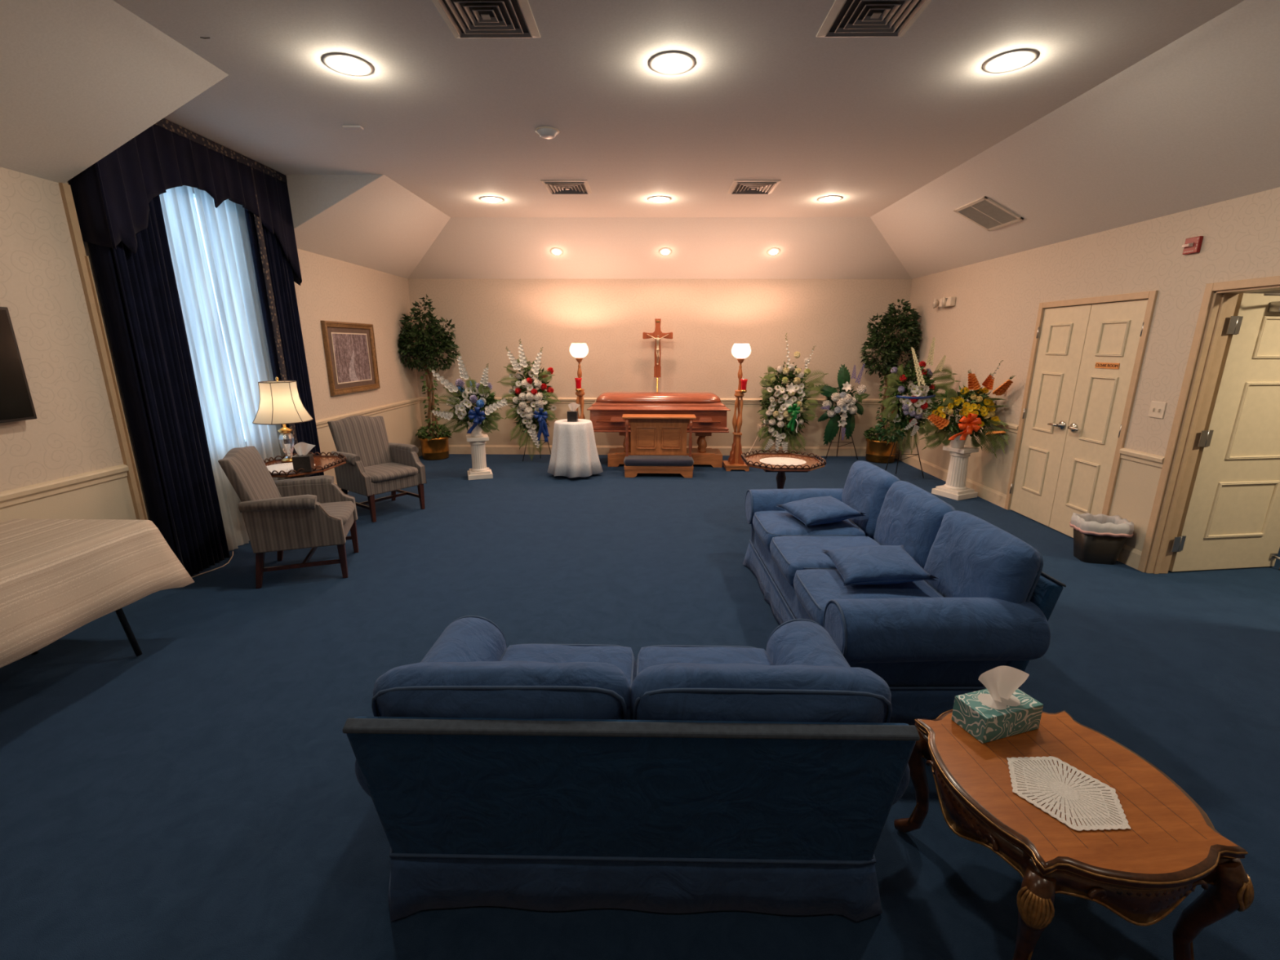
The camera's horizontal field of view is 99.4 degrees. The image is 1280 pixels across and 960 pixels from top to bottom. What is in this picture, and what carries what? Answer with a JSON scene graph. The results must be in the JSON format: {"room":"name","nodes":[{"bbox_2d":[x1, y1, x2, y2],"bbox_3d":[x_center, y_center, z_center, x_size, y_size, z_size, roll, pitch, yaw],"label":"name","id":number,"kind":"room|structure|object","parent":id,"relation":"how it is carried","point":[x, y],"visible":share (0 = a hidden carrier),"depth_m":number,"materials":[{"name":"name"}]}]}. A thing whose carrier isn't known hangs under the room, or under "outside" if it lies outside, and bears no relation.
{"room":"funeral home viewing room","nodes":[
{"label":"funeral home viewing room","id":0,"kind":"room"},
{"bbox_2d":[0,166,422,522],"bbox_3d":[-3.530,-0.630,2.838,0.140,3.158,10.900,0,14,1],"label":"wall","id":1,"kind":"structure","parent":0,"point":[73,433],"depth_m":3.31,"materials":[{"name":"paint"}]},
{"bbox_2d":[0,306,36,422],"bbox_3d":[-3.431,-0.497,2.426,0.066,0.600,1.150,0,14,1],"label":"television","id":2,"kind":"object","parent":1,"relation":"attached to","point":[16,404],"visible":1,"depth_m":2.93,"materials":[{"name":"black plastic"}]},
{"bbox_2d":[58,182,148,519],"bbox_3d":[-3.431,-0.512,3.551,0.040,2.586,0.045,0,14,1],"label":"trim","id":3,"kind":"structure","parent":1,"relation":"attached to","point":[82,260],"depth_m":3.47,"materials":[{"name":"paint"}]},
{"bbox_2d":[67,118,302,285],"bbox_3d":[-3.315,-2.082,4.147,0.224,0.945,1.864,0,14,1],"label":"window valance","id":4,"kind":"object","parent":1,"relation":"attached to","point":[112,197],"visible":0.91,"depth_m":3.69,"materials":[{"name":"black fabric"}]},
{"bbox_2d":[87,195,230,576],"bbox_3d":[-3.349,-0.825,3.765,0.174,3.070,0.465,0,14,1],"label":"drape","id":5,"kind":"object","parent":4,"relation":"hanging from","point":[138,292],"visible":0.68,"depth_m":3.74,"materials":[{"name":"blue fabric"}]},
{"bbox_2d":[159,185,290,551],"bbox_3d":[-3.373,-0.988,4.434,0.067,3.076,1.239,0,14,1],"label":"sheer curtain","id":6,"kind":"object","parent":4,"relation":"hanging from","point":[224,227],"visible":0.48,"depth_m":4.39,"materials":[{"name":"white fabric"}]},
{"bbox_2d":[244,167,324,478],"bbox_3d":[-3.313,-1.150,5.071,0.170,3.070,0.579,-1,14,-3],"label":"drape","id":7,"kind":"object","parent":4,"relation":"hanging from","point":[273,272],"visible":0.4,"depth_m":4.94,"materials":[{"name":"blue fabric"}]},
{"bbox_2d":[0,397,420,509],"bbox_3d":[-3.447,0.093,3.017,0.030,0.090,10.900,0,14,1],"label":"trim","id":8,"kind":"structure","parent":1,"relation":"attached to","point":[23,495],"depth_m":3.34,"materials":[{"name":"paint"}]},
{"bbox_2d":[191,187,247,446],"bbox_3d":[-3.504,-1.246,4.359,0.090,2.060,0.950,0,14,1],"label":"window","id":9,"kind":"structure","parent":1,"relation":"in","point":[193,189],"depth_m":4.24,"materials":[{"name":"white glass"}]},
{"bbox_2d":[320,320,380,395],"bbox_3d":[-3.379,-1.442,6.401,0.044,0.800,1.060,0,14,1],"label":"framed picture","id":10,"kind":"object","parent":1,"relation":"attached to","point":[349,348],"visible":1,"depth_m":6.33,"materials":[{"name":"brown wood"}]},
{"bbox_2d":[332,333,371,382],"bbox_3d":[-3.388,-1.442,6.401,0.003,0.550,0.760,0,14,1],"label":"print","id":11,"kind":"object","parent":10,"relation":"attached to","point":[350,352],"depth_m":6.37},
{"bbox_2d":[335,445,422,491],"bbox_3d":[-3.456,0.834,3.201,0.016,0.142,10.900,0,14,1],"label":"baseboard","id":12,"kind":"structure","parent":1,"relation":"attached to","point":[420,453],"depth_m":8.30,"materials":[{"name":"paint"}]},
{"bbox_2d":[0,453,1279,959],"bbox_3d":[1.888,0.984,3.151,12.306,0.100,11.500,0,14,1],"label":"floor","id":13,"kind":"structure","parent":0,"point":[198,794],"depth_m":2.45,"materials":[{"name":"carpet"}]},
{"bbox_2d":[31,608,142,656],"bbox_3d":[-3.038,0.793,2.135,0.720,0.717,1.815,0,14,1],"label":"folding table","id":14,"kind":"object","parent":13,"relation":"on","point":[120,614],"visible":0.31,"depth_m":2.91,"materials":[{"name":"black metal"}]},
{"bbox_2d":[0,519,194,667],"bbox_3d":[-2.995,0.635,2.095,0.882,0.417,2.064,0,14,1],"label":"tablecloth","id":15,"kind":"object","parent":14,"relation":"on","point":[58,577],"visible":1,"depth_m":2.57,"materials":[{"name":"beige fabric"}]},
{"bbox_2d":[191,551,233,577],"bbox_3d":[-3.251,0.647,4.197,0.099,0.023,0.486,-1,14,-5],"label":"lamp cord","id":16,"kind":"object","parent":13,"relation":"on","point":[233,551],"visible":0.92,"depth_m":4.12,"materials":[{"name":"beige plastic"}]},
{"bbox_2d":[217,445,359,588],"bbox_3d":[-2.526,0.216,4.017,0.696,0.952,0.709,-5,15,-19],"label":"armchair","id":17,"kind":"object","parent":13,"relation":"on","point":[313,512],"visible":1,"depth_m":3.79,"materials":[{"name":"fabric"}]},
{"bbox_2d":[262,452,346,478],"bbox_3d":[-2.932,0.169,4.727,0.662,0.694,0.762,0,14,1],"label":"tray table","id":18,"kind":"object","parent":13,"relation":"on","point":[322,463],"visible":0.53,"depth_m":4.69,"materials":[{"name":"brown wood"}]},
{"bbox_2d":[252,376,313,462],"bbox_3d":[-3.102,-0.527,4.722,0.438,0.735,0.452,-2,14,-10],"label":"table lamp","id":19,"kind":"object","parent":18,"relation":"on","point":[280,402],"visible":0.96,"depth_m":4.57,"materials":[{"name":"beige fabric"}]},
{"bbox_2d":[266,462,315,473],"bbox_3d":[-2.962,-0.106,4.557,0.407,0.002,0.407,0,14,1],"label":"doily","id":20,"kind":"object","parent":18,"relation":"on","point":[278,467],"visible":0.54,"depth_m":4.55,"materials":[{"name":"white fabric"}]},
{"bbox_2d":[291,442,315,472],"bbox_3d":[-2.715,-0.192,4.404,0.164,0.238,0.125,-5,15,-19],"label":"tissue box","id":21,"kind":"object","parent":18,"relation":"on","point":[302,460],"visible":0.98,"depth_m":4.37,"materials":[{"name":"paper"}]},
{"bbox_2d":[327,415,426,522],"bbox_3d":[-2.652,-0.151,5.492,0.696,0.952,0.709,10,17,34],"label":"armchair","id":22,"kind":"object","parent":13,"relation":"on","point":[374,465],"visible":0.95,"depth_m":5.46,"materials":[{"name":"fabric"}]},
{"bbox_2d":[397,294,460,460],"bbox_3d":[-2.980,-1.466,7.873,0.771,2.352,0.649,0,14,1],"label":"potted tree","id":23,"kind":"object","parent":13,"relation":"on","point":[434,446],"visible":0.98,"depth_m":7.76,"materials":[{"name":"green plant"}]},
{"bbox_2d":[466,434,493,479],"bbox_3d":[-2.070,-0.299,6.967,0.300,0.530,0.300,-5,15,-19],"label":"column","id":24,"kind":"structure","parent":13,"relation":"on","point":[479,470],"depth_m":6.89,"materials":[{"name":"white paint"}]},
{"bbox_2d":[426,350,511,436],"bbox_3d":[-2.098,-1.051,6.722,1.009,1.046,0.401,0,14,1],"label":"flower arrangement","id":25,"kind":"object","parent":24,"relation":"on","point":[477,420],"visible":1,"depth_m":6.67,"materials":[{"name":"white plant"}]},
{"bbox_2d":[522,407,551,461],"bbox_3d":[-1.498,-0.760,7.956,0.451,0.953,0.232,0,14,1],"label":"easel","id":26,"kind":"object","parent":13,"relation":"on","point":[534,407],"visible":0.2,"depth_m":7.94,"materials":[{"name":"black metal"}]},
{"bbox_2d":[497,338,561,461],"bbox_3d":[-1.569,-1.100,7.632,0.947,1.722,0.373,0,14,1],"label":"flower spray","id":27,"kind":"object","parent":26,"relation":"on","point":[532,424],"visible":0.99,"depth_m":7.57,"materials":[{"name":"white plant"}]},
{"bbox_2d":[569,343,588,419],"bbox_3d":[-0.823,-1.019,7.489,0.330,1.680,0.330,0,14,1],"label":"torchiere","id":28,"kind":"object","parent":13,"relation":"on","point":[579,351],"visible":0.48,"depth_m":7.33,"materials":[{"name":"brown wood"}]},
{"bbox_2d":[342,615,919,921],"bbox_3d":[-0.023,0.836,1.847,1.584,0.793,0.814,0,14,1],"label":"loveseat","id":29,"kind":"object","parent":13,"relation":"on","point":[675,779],"visible":1,"depth_m":1.49,"materials":[{"name":"blue fabric"}]},
{"bbox_2d":[373,660,630,719],"bbox_3d":[-0.384,0.698,1.567,0.730,0.391,0.228,0,14,1],"label":"cushion","id":30,"kind":"object","parent":29,"relation":"on","point":[508,690],"depth_m":1.45,"materials":[{"name":"blue fabric"}]},
{"bbox_2d":[500,644,635,684],"bbox_3d":[-0.288,0.783,1.975,0.548,0.163,0.530,0,14,1],"label":"seat cushion","id":31,"kind":"object","parent":29,"relation":"on","point":[623,657],"depth_m":2.10,"materials":[{"name":"blue fabric"}]},
{"bbox_2d":[635,646,772,677],"bbox_3d":[0.247,0.786,1.966,0.547,0.163,0.529,0,14,1],"label":"seat cushion","id":32,"kind":"object","parent":29,"relation":"on","point":[647,656],"depth_m":2.09,"materials":[{"name":"blue fabric"}]},
{"bbox_2d":[630,662,891,723],"bbox_3d":[0.332,0.701,1.561,0.729,0.388,0.230,0,14,1],"label":"cushion","id":33,"kind":"object","parent":29,"relation":"on","point":[669,692],"depth_m":1.44,"materials":[{"name":"blue fabric"}]},
{"bbox_2d":[642,318,672,391],"bbox_3d":[0.255,-1.331,8.033,0.328,2.028,0.320,-13,19,-42],"label":"crucifix","id":34,"kind":"object","parent":13,"relation":"on","point":[657,335],"visible":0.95,"depth_m":7.84,"materials":[{"name":"brown wood"}]},
{"bbox_2d":[622,413,696,477],"bbox_3d":[0.245,-0.451,7.105,0.955,0.768,0.447,0,14,1],"label":"kneeler","id":35,"kind":"object","parent":13,"relation":"on","point":[665,434],"visible":1,"depth_m":7.12,"materials":[{"name":"brown wood"}]},
{"bbox_2d":[623,455,693,466],"bbox_3d":[0.244,-0.252,7.091,0.909,0.098,0.324,0,14,1],"label":"cushion","id":36,"kind":"object","parent":35,"relation":"on","point":[629,460],"depth_m":6.95,"materials":[{"name":"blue fabric"}]},
{"bbox_2d":[622,413,696,418],"bbox_3d":[0.248,-0.833,7.116,0.955,0.031,0.240,0,14,1],"label":"shelf","id":37,"kind":"object","parent":35,"relation":"attached to","point":[624,415],"depth_m":7.03,"materials":[{"name":"brown wood"}]},
{"bbox_2d":[607,432,722,467],"bbox_3d":[0.353,-0.477,7.770,1.600,0.498,0.460,0,14,1],"label":"casket bier","id":38,"kind":"object","parent":13,"relation":"on","point":[701,455],"visible":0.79,"depth_m":7.59,"materials":[{"name":"brown wood"}]},
{"bbox_2d":[586,391,730,432],"bbox_3d":[0.254,-0.972,7.638,1.941,0.522,0.688,0,14,1],"label":"casket","id":39,"kind":"object","parent":38,"relation":"on","point":[606,412],"visible":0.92,"depth_m":7.39,"materials":[{"name":"brown wood"}]},
{"bbox_2d":[722,343,751,471],"bbox_3d":[1.330,-0.972,7.322,0.330,1.680,0.330,0,14,1],"label":"torchiere","id":40,"kind":"object","parent":13,"relation":"on","point":[740,351],"visible":0.98,"depth_m":7.32,"materials":[{"name":"brown wood"}]},
{"bbox_2d":[740,449,826,488],"bbox_3d":[1.272,0.127,4.937,0.692,0.694,0.682,0,14,1],"label":"tray table","id":41,"kind":"object","parent":13,"relation":"on","point":[812,463],"visible":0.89,"depth_m":4.86,"materials":[{"name":"brown wood"}]},
{"bbox_2d":[759,457,805,465],"bbox_3d":[1.273,-0.167,4.843,0.407,0.002,0.346,0,14,1],"label":"doily","id":42,"kind":"object","parent":41,"relation":"on","point":[772,460],"visible":1,"depth_m":4.83,"materials":[{"name":"white fabric"}]},
{"bbox_2d":[742,453,825,471],"bbox_3d":[1.273,-0.161,4.865,0.670,0.018,0.660,0,14,1],"label":"tray","id":43,"kind":"object","parent":41,"relation":"on","point":[810,460],"depth_m":4.77,"materials":[{"name":"brown wood"}]},
{"bbox_2d":[825,425,857,459],"bbox_3d":[3.026,-0.721,8.150,0.491,0.804,0.232,0,14,1],"label":"easel","id":44,"kind":"object","parent":13,"relation":"on","point":[841,425],"visible":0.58,"depth_m":8.13,"materials":[{"name":"black metal"}]},
{"bbox_2d":[816,364,870,444],"bbox_3d":[2.911,-1.067,7.837,0.791,1.200,0.322,0,14,1],"label":"flower spray","id":45,"kind":"object","parent":44,"relation":"on","point":[847,405],"visible":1,"depth_m":7.80,"materials":[{"name":"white plant"}]},
{"bbox_2d":[858,298,922,463],"bbox_3d":[3.485,-1.389,7.756,0.767,2.289,0.651,0,14,1],"label":"potted tree","id":46,"kind":"object","parent":13,"relation":"on","point":[877,451],"visible":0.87,"depth_m":7.60,"materials":[{"name":"green plant"}]},
{"bbox_2d":[742,460,1066,726],"bbox_3d":[1.280,0.468,3.228,0.954,0.847,2.104,0,14,0],"label":"sofa","id":47,"kind":"object","parent":13,"relation":"on","point":[990,605],"visible":0.77,"depth_m":2.42,"materials":[{"name":"blue fabric"}]},
{"bbox_2d":[752,510,865,551],"bbox_3d":[1.145,0.346,3.743,0.669,0.164,0.542,0,14,0],"label":"seat cushion","id":48,"kind":"object","parent":47,"relation":"on","point":[767,524],"depth_m":3.60,"materials":[{"name":"blue fabric"}]},
{"bbox_2d":[776,495,866,526],"bbox_3d":[1.224,0.207,3.700,0.440,0.122,0.415,-3,14,-13],"label":"throw pillow","id":49,"kind":"object","parent":47,"relation":"on","point":[812,511],"visible":1,"depth_m":3.59,"materials":[{"name":"blue fabric"}]},
{"bbox_2d":[769,535,879,585],"bbox_3d":[1.148,0.473,3.228,0.669,0.163,0.542,0,14,0],"label":"seat cushion","id":50,"kind":"object","parent":47,"relation":"on","point":[790,553],"depth_m":3.21,"materials":[{"name":"blue fabric"}]},
{"bbox_2d":[793,568,942,626],"bbox_3d":[1.150,0.602,2.714,0.670,0.162,0.543,0,14,0],"label":"seat cushion","id":51,"kind":"object","parent":47,"relation":"on","point":[814,588],"depth_m":2.67,"materials":[{"name":"blue fabric"}]},
{"bbox_2d":[841,460,899,539],"bbox_3d":[1.587,0.126,3.783,0.239,0.446,0.634,0,14,0],"label":"cushion","id":52,"kind":"object","parent":47,"relation":"on","point":[866,486],"depth_m":3.63,"materials":[{"name":"blue fabric"}]},
{"bbox_2d":[821,544,938,586],"bbox_3d":[1.209,0.433,2.788,0.440,0.122,0.415,1,14,4],"label":"throw pillow","id":53,"kind":"object","parent":47,"relation":"on","point":[867,564],"visible":1,"depth_m":2.68,"materials":[{"name":"blue fabric"}]},
{"bbox_2d":[873,480,954,568],"bbox_3d":[1.594,0.275,3.181,0.237,0.449,0.636,0,14,0],"label":"cushion","id":54,"kind":"object","parent":47,"relation":"on","point":[908,515],"depth_m":3.07,"materials":[{"name":"blue fabric"}]},
{"bbox_2d":[924,510,1040,603],"bbox_3d":[1.595,0.424,2.580,0.240,0.447,0.634,0,14,0],"label":"cushion","id":55,"kind":"object","parent":47,"relation":"on","point":[970,556],"depth_m":2.45,"materials":[{"name":"blue fabric"}]},
{"bbox_2d":[884,435,924,478],"bbox_3d":[3.408,-0.513,7.010,0.531,0.953,0.232,0,14,1],"label":"easel","id":56,"kind":"object","parent":13,"relation":"on","point":[899,454],"visible":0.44,"depth_m":6.99,"materials":[{"name":"black metal"}]},
{"bbox_2d":[873,337,960,456],"bbox_3d":[3.372,-0.993,6.633,0.910,1.452,0.418,1,14,3],"label":"flower spray","id":57,"kind":"object","parent":56,"relation":"on","point":[914,407],"visible":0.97,"depth_m":6.60,"materials":[{"name":"green plant"}]},
{"bbox_2d":[931,445,979,500],"bbox_3d":[3.592,-0.096,6.142,0.330,0.560,0.330,-6,15,-24],"label":"column","id":58,"kind":"structure","parent":13,"relation":"on","point":[954,488],"depth_m":6.08,"materials":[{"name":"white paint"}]},
{"bbox_2d":[919,360,1014,457],"bbox_3d":[3.429,-0.751,5.752,0.813,1.010,0.645,0,14,1],"label":"flower arrangement","id":59,"kind":"object","parent":58,"relation":"on","point":[956,433],"visible":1,"depth_m":5.80,"materials":[{"name":"orange plant"}]},
{"bbox_2d":[893,709,1253,959],"bbox_3d":[1.203,1.070,1.622,0.669,0.458,0.669,-1,14,-4],"label":"end table","id":60,"kind":"object","parent":13,"relation":"on","point":[1141,873],"visible":0.82,"depth_m":1.40,"materials":[{"name":"brown wood"}]},
{"bbox_2d":[951,666,1043,743],"bbox_3d":[1.157,0.695,1.746,0.235,0.209,0.118,-4,15,-17],"label":"tissue box","id":61,"kind":"object","parent":60,"relation":"on","point":[1001,710],"visible":1,"depth_m":1.73,"materials":[{"name":"teal cardboard"}]},
{"bbox_2d":[1006,755,1130,831],"bbox_3d":[1.175,0.861,1.505,0.253,0.002,0.285,7,16,27],"label":"doily","id":62,"kind":"object","parent":60,"relation":"on","point":[1098,806],"visible":1,"depth_m":1.49,"materials":[{"name":"white fabric"}]},
{"bbox_2d":[1070,512,1133,564],"bbox_3d":[3.636,0.467,4.308,0.350,0.352,0.265,3,14,12],"label":"waste bin","id":63,"kind":"object","parent":13,"relation":"on","point":[1099,539],"visible":1,"depth_m":4.24,"materials":[{"name":"black plastic"}]},
{"bbox_3d":[2.106,-0.818,8.120,0.491,1.003,0.232,0,14,1],"label":"easel","id":64,"kind":"object","parent":13,"relation":"on","visible":0},
{"bbox_2d":[755,332,829,453],"bbox_3d":[2.194,-1.186,7.791,1.010,1.790,0.409,2,14,7],"label":"flower spray","id":65,"kind":"object","parent":64,"relation":"on","point":[793,413],"visible":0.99,"depth_m":7.76,"materials":[{"name":"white plant"}]},
{"bbox_2d":[0,0,1279,279],"bbox_3d":[0.150,-1.911,2.482,7.416,0.662,10.945,0,14,1],"label":"ceiling","id":66,"kind":"structure","parent":0,"point":[1126,112],"depth_m":3.42,"materials":[{"name":"paint"}]},
{"bbox_2d":[322,53,373,76],"bbox_3d":[-1.598,-2.263,2.978,0.250,0.027,0.250,0,14,1],"label":"recessed light","id":67,"kind":"object","parent":66,"relation":"in","point":[342,63],"visible":1,"depth_m":2.95,"materials":[{"name":"white glass"}]},
{"bbox_2d":[342,124,363,129],"bbox_3d":[-2.018,-2.478,3.817,0.130,0.016,0.050,0,14,1],"label":"sensor","id":68,"kind":"object","parent":66,"relation":"attached to","point":[345,126],"visible":1,"depth_m":3.80,"materials":[{"name":"white plastic"}]},
{"bbox_2d":[431,0,540,38],"bbox_3d":[-0.710,-2.143,2.498,0.424,0.024,0.424,0,14,1],"label":"ceiling vent","id":69,"kind":"object","parent":66,"relation":"in","point":[466,19],"visible":1,"depth_m":2.53,"materials":[{"name":"metal"}]},
{"bbox_2d":[479,195,503,202],"bbox_3d":[-1.563,-2.946,5.724,0.250,0.027,0.250,0,14,1],"label":"recessed light","id":70,"kind":"object","parent":66,"relation":"in","point":[486,198],"visible":1,"depth_m":5.68,"materials":[{"name":"white glass"}]},
{"bbox_2d":[535,126,559,138],"bbox_3d":[-0.664,-2.482,3.896,0.170,0.041,0.170,0,14,1],"label":"smoke detector","id":71,"kind":"object","parent":66,"relation":"attached to","point":[544,132],"visible":1,"depth_m":3.86,"materials":[{"name":"white plastic"}]},
{"bbox_2d":[550,247,563,255],"bbox_3d":[-1.105,-3.030,7.205,0.169,0.076,0.154,-1,14,-4],"label":"recessed light","id":72,"kind":"object","parent":66,"relation":"in","point":[556,251],"visible":1,"depth_m":7.18,"materials":[{"name":"white"}]},
{"bbox_2d":[540,180,591,194],"bbox_3d":[-0.705,-2.831,5.264,0.434,0.024,0.434,0,14,1],"label":"ceiling vent","id":73,"kind":"object","parent":66,"relation":"in","point":[553,187],"visible":1,"depth_m":5.24,"materials":[{"name":"metal"}]},
{"bbox_2d":[647,195,671,202],"bbox_3d":[0.203,-2.935,5.698,0.250,0.027,0.250,0,14,1],"label":"recessed light","id":74,"kind":"object","parent":66,"relation":"in","point":[655,198],"visible":1,"depth_m":5.66,"materials":[{"name":"white glass"}]},
{"bbox_2d":[658,247,671,255],"bbox_3d":[0.335,-3.021,7.184,0.169,0.076,0.154,-1,14,-4],"label":"recessed light","id":75,"kind":"object","parent":66,"relation":"in","point":[664,251],"visible":1,"depth_m":7.17,"materials":[{"name":"white"}]},
{"bbox_2d":[648,50,694,75],"bbox_3d":[0.174,-2.252,2.951,0.250,0.027,0.250,0,14,1],"label":"recessed light","id":76,"kind":"object","parent":66,"relation":"in","point":[670,62],"visible":1,"depth_m":2.92,"materials":[{"name":"white glass"}]},
{"bbox_2d":[727,179,781,194],"bbox_3d":[1.095,-2.822,5.247,0.434,0.024,0.434,0,14,1],"label":"ceiling vent","id":77,"kind":"object","parent":66,"relation":"in","point":[766,186],"visible":1,"depth_m":5.21,"materials":[{"name":"metal"}]},
{"bbox_2d":[767,247,780,255],"bbox_3d":[1.762,-3.012,7.163,0.169,0.076,0.154,-1,14,-4],"label":"recessed light","id":78,"kind":"object","parent":66,"relation":"in","point":[775,251],"visible":1,"depth_m":7.14,"materials":[{"name":"white"}]},
{"bbox_2d":[817,195,842,202],"bbox_3d":[1.984,-2.924,5.671,0.250,0.027,0.250,0,14,1],"label":"recessed light","id":79,"kind":"object","parent":66,"relation":"in","point":[826,198],"visible":1,"depth_m":5.63,"materials":[{"name":"white glass"}]},
{"bbox_2d":[816,0,932,37],"bbox_3d":[1.080,-2.135,2.481,0.424,0.024,0.424,0,14,1],"label":"ceiling vent","id":80,"kind":"object","parent":66,"relation":"in","point":[845,18],"visible":1,"depth_m":2.52,"materials":[{"name":"metal"}]},
{"bbox_2d":[953,195,1023,231],"bbox_3d":[3.279,-2.508,5.130,0.382,0.197,0.510,0,14,1],"label":"ceiling vent","id":81,"kind":"object","parent":66,"relation":"in","point":[984,211],"visible":1,"depth_m":5.11,"materials":[{"name":"white metal"}]},
{"bbox_2d":[982,48,1038,73],"bbox_3d":[1.990,-2.241,2.924,0.250,0.027,0.250,0,14,1],"label":"recessed light","id":82,"kind":"object","parent":66,"relation":"in","point":[1011,60],"visible":1,"depth_m":2.89,"materials":[{"name":"white"}]},
{"bbox_2d":[408,278,911,447],"bbox_3d":[0.262,-1.662,8.209,7.551,2.586,0.140,0,14,1],"label":"wall","id":83,"kind":"structure","parent":0,"point":[705,318],"depth_m":8.02,"materials":[{"name":"paint"}]},
{"bbox_2d":[418,396,882,404],"bbox_3d":[0.259,-1.197,8.236,7.271,0.090,0.030,0,14,1],"label":"trim","id":84,"kind":"structure","parent":83,"relation":"attached to","point":[564,400],"depth_m":8.23,"materials":[{"name":"paint"}]},
{"bbox_2d":[448,444,866,456],"bbox_3d":[0.257,-0.457,8.428,7.271,0.142,0.016,0,14,1],"label":"baseboard","id":85,"kind":"structure","parent":83,"relation":"attached to","point":[453,449],"depth_m":8.41,"materials":[{"name":"paint"}]},
{"bbox_2d":[757,424,762,431],"bbox_3d":[1.838,-0.793,8.306,0.075,0.118,0.037,0,14,1],"label":"wall outlet","id":86,"kind":"object","parent":83,"relation":"attached to","point":[758,425],"visible":0.76,"depth_m":8.31,"materials":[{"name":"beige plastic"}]},
{"bbox_2d":[896,186,1279,572],"bbox_3d":[3.879,-0.307,2.797,0.140,2.586,10.900,0,14,1],"label":"wall","id":87,"kind":"structure","parent":0,"point":[992,320],"depth_m":4.37,"materials":[{"name":"paint"}]},
{"bbox_2d":[933,296,955,308],"bbox_3d":[3.824,-2.244,6.868,0.114,0.130,0.422,0,14,1],"label":"emergency light","id":88,"kind":"object","parent":87,"relation":"attached to","point":[948,301],"visible":1,"depth_m":6.75,"materials":[{"name":"beige plastic"}]},
{"bbox_2d":[895,448,1142,569],"bbox_3d":[3.798,0.878,3.094,0.016,0.142,10.900,0,14,1],"label":"baseboard","id":89,"kind":"structure","parent":87,"relation":"attached to","point":[1129,556],"depth_m":6.08,"materials":[{"name":"paint"}]},
{"bbox_2d":[899,401,1164,468],"bbox_3d":[3.793,0.137,2.909,0.030,0.090,10.900,0,14,1],"label":"trim","id":90,"kind":"structure","parent":87,"relation":"attached to","point":[1148,459],"depth_m":4.17,"materials":[{"name":"paint"}]},
{"bbox_2d":[1009,299,1147,537],"bbox_3d":[3.835,-0.528,4.868,0.104,1.995,1.161,0,14,1],"label":"door","id":91,"kind":"structure","parent":87,"relation":"in","point":[1086,357],"depth_m":4.79,"materials":[{"name":"paint"}]},
{"bbox_2d":[1004,290,1158,515],"bbox_3d":[3.832,-0.551,4.862,0.018,2.062,1.236,0,14,1],"label":"trim","id":92,"kind":"structure","parent":87,"relation":"attached to","point":[1151,295],"depth_m":4.38,"materials":[{"name":"paint"}]},
{"bbox_2d":[1148,400,1166,418],"bbox_3d":[3.818,-0.519,4.013,0.020,0.118,0.118,0,14,1],"label":"light switch","id":93,"kind":"object","parent":87,"relation":"attached to","point":[1157,410],"visible":1,"depth_m":4.01,"materials":[{"name":"beige plastic"}]},
{"bbox_2d":[1182,235,1203,254],"bbox_3d":[3.804,-1.620,3.750,0.052,0.105,0.105,0,14,1],"label":"fire alarm strobe","id":94,"kind":"object","parent":87,"relation":"attached to","point":[1192,245],"visible":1,"depth_m":3.73,"materials":[{"name":"red plastic"}]},
{"bbox_2d":[1137,275,1279,573],"bbox_3d":[3.887,-0.193,3.407,0.176,2.070,1.022,0,14,1],"label":"trim","id":95,"kind":"structure","parent":87,"relation":"attached to","point":[1224,303],"depth_m":3.81,"materials":[{"name":"paint"}]},
{"bbox_2d":[1168,293,1279,571],"bbox_3d":[4.434,-0.268,3.845,0.986,2.002,0.212,-2,14,-7],"label":"door","id":96,"kind":"structure","parent":87,"relation":"in","point":[1230,519],"depth_m":3.92,"materials":[{"name":"paint"}]},
{"bbox_2d":[1239,289,1279,293],"bbox_3d":[5.848,-0.338,2.912,3.795,2.600,6.400,0,14,1],"label":"wall","id":97,"kind":"structure","parent":0,"point":[1276,291],"depth_m":5.04,"materials":[{"name":"paint"}]},
{"bbox_3d":[-0.858,-0.408,7.054,0.450,0.705,0.450,0,14,1],"label":"round table","id":98,"kind":"object","parent":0,"visible":0},
{"bbox_2d":[547,418,603,477],"bbox_3d":[-0.859,-0.428,7.049,0.680,0.680,0.681,-9,17,-33],"label":"tablecloth","id":99,"kind":"object","parent":98,"relation":"on","point":[574,452],"visible":0.88,"depth_m":6.84,"materials":[{"name":"white fabric"}]},
{"bbox_2d":[567,402,580,422],"bbox_3d":[-0.838,-0.868,6.909,0.164,0.238,0.125,0,14,1],"label":"tissue box","id":100,"kind":"object","parent":99,"relation":"on","point":[572,415],"visible":1,"depth_m":6.87,"materials":[{"name":"paper"}]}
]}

